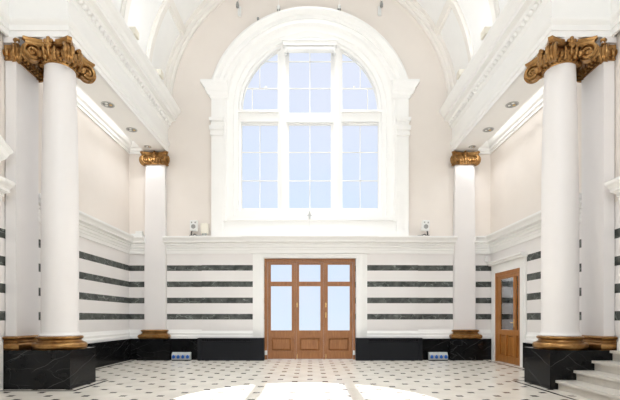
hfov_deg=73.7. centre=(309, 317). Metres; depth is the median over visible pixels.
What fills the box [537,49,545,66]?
flower
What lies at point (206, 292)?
wall panel
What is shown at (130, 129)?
recessed light
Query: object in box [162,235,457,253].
crown molding
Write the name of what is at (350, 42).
window surround
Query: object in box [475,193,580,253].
crown molding
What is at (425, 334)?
trim
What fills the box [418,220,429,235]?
speaker
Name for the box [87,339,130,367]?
baseboard
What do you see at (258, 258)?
door surround
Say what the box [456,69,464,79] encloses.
uplight
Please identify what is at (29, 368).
plinth
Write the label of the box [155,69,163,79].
uplight
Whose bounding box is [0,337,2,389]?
baseboard
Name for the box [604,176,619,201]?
crown molding
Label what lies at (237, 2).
spotlight
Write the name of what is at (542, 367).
plinth
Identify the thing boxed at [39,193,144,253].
crown molding
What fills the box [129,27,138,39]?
uplight
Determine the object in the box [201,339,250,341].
grille
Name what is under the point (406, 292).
wall panel
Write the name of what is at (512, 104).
recessed light
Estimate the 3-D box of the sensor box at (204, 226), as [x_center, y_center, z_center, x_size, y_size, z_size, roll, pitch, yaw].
[-3.118,-2.600,12.240,0.210,0.400,0.120,0,0,0]
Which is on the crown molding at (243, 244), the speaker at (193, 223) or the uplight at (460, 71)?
the speaker at (193, 223)
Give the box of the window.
[223,46,396,235]
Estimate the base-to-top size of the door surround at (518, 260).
2.890 m
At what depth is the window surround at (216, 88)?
12.25 m
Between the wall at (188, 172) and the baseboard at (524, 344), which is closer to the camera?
the baseboard at (524, 344)
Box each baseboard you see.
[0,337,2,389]
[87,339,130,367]
[131,339,490,359]
[523,343,532,367]
[617,337,619,350]
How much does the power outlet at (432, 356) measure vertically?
0.245 m
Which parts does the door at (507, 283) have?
pane, pane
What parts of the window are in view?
sash, sash, sill, sash, sash, sash, sash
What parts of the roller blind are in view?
cord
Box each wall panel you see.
[167,254,252,330]
[367,254,452,330]
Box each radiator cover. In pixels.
[197,338,264,360]
[355,338,422,360]
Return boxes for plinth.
[3,347,95,388]
[524,347,612,388]
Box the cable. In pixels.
[277,1,279,39]
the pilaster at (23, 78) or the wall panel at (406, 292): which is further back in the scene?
the wall panel at (406, 292)
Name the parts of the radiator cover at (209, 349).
post, post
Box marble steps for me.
[555,350,619,399]
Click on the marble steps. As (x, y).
(601, 383)
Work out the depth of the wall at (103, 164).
10.49 m
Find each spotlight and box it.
[236,1,240,16]
[378,1,382,15]
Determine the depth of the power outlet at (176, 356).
11.98 m
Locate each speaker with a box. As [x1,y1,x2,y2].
[189,220,200,235]
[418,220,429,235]
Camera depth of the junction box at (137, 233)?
12.22 m
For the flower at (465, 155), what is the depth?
12.19 m
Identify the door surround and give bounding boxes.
[253,253,366,337]
[487,252,527,366]
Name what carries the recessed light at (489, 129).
in the entablature
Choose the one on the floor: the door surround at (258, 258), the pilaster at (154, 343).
the pilaster at (154, 343)
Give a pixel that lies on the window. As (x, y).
(282, 220)
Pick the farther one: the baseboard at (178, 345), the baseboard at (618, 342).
the baseboard at (178, 345)
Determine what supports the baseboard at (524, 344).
attached to the wall at (516, 164)
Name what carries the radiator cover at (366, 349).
on the floor
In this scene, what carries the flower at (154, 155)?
on the pilaster at (154, 343)
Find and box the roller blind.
[282,39,337,229]
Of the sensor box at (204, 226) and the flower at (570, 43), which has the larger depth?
the sensor box at (204, 226)
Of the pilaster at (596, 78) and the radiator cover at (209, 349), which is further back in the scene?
the radiator cover at (209, 349)
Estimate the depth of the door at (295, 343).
12.46 m
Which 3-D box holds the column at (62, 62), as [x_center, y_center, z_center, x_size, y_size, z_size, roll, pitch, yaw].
[-4.610,-2.198,7.630,0.940,5.526,0.940,0,0,0]
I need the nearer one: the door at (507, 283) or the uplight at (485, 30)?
the uplight at (485, 30)
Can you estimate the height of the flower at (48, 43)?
0.315 m
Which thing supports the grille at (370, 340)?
attached to the radiator cover at (366, 349)
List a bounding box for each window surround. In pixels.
[200,6,419,235]
[223,19,396,220]
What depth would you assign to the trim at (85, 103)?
10.75 m
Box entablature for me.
[439,0,619,151]
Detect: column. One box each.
[20,35,95,349]
[524,35,599,349]
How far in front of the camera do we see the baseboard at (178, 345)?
12.28 m
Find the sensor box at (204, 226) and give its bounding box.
[201,223,208,235]
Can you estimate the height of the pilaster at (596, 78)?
5.526 m
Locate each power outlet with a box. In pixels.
[171,352,190,360]
[428,352,447,360]
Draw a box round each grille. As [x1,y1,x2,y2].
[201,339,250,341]
[369,339,418,341]
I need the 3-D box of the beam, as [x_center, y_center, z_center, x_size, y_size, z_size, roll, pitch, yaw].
[-4.647,-5.655,5.550,1.545,1.400,13.700,0,0,0]
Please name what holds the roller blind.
attached to the window
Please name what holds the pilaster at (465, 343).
on the floor
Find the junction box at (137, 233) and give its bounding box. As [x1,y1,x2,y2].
[131,231,143,235]
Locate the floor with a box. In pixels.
[0,359,592,399]
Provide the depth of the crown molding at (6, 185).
7.04 m
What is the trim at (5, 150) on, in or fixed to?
attached to the wall at (103, 164)
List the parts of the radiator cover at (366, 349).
post, post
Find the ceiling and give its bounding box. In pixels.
[113,0,506,96]
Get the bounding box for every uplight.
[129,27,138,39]
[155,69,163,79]
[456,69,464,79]
[481,27,490,39]
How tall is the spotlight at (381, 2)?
0.620 m
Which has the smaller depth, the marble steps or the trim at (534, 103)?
the marble steps
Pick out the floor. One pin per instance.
(268, 379)
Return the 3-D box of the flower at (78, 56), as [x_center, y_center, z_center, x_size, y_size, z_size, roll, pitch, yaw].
[-4.261,-4.803,7.630,0.096,0.315,0.252,0,0,0]
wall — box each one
[0,31,128,341]
[129,0,490,337]
[491,31,619,341]
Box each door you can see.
[264,259,354,358]
[495,268,519,365]
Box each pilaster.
[2,37,43,349]
[137,151,171,360]
[448,151,482,360]
[576,37,617,349]
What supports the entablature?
attached to the wall at (516, 164)
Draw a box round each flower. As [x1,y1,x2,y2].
[42,36,55,53]
[74,49,82,66]
[150,151,158,159]
[461,151,469,159]
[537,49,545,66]
[564,36,577,53]
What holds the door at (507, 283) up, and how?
attached to the door surround at (518, 260)
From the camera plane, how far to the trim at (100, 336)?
12.27 m
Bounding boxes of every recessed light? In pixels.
[101,101,114,107]
[126,127,136,131]
[483,127,493,131]
[505,101,518,107]
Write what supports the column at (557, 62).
on the plinth at (542, 367)
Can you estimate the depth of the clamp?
12.13 m
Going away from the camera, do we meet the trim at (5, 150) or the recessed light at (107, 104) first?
the trim at (5, 150)
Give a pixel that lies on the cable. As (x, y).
(278, 6)
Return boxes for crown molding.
[0,176,15,201]
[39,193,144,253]
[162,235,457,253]
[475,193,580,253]
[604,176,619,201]
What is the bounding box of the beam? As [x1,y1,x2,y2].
[0,0,180,151]
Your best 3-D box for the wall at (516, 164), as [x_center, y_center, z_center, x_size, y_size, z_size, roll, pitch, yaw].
[5.570,-4.705,5.250,0.300,11.900,14.300,0,0,0]
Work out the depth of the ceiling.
11.49 m
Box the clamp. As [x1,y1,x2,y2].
[337,4,340,38]
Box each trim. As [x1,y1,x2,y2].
[0,135,12,162]
[76,84,142,153]
[80,330,252,342]
[367,330,539,342]
[477,84,543,153]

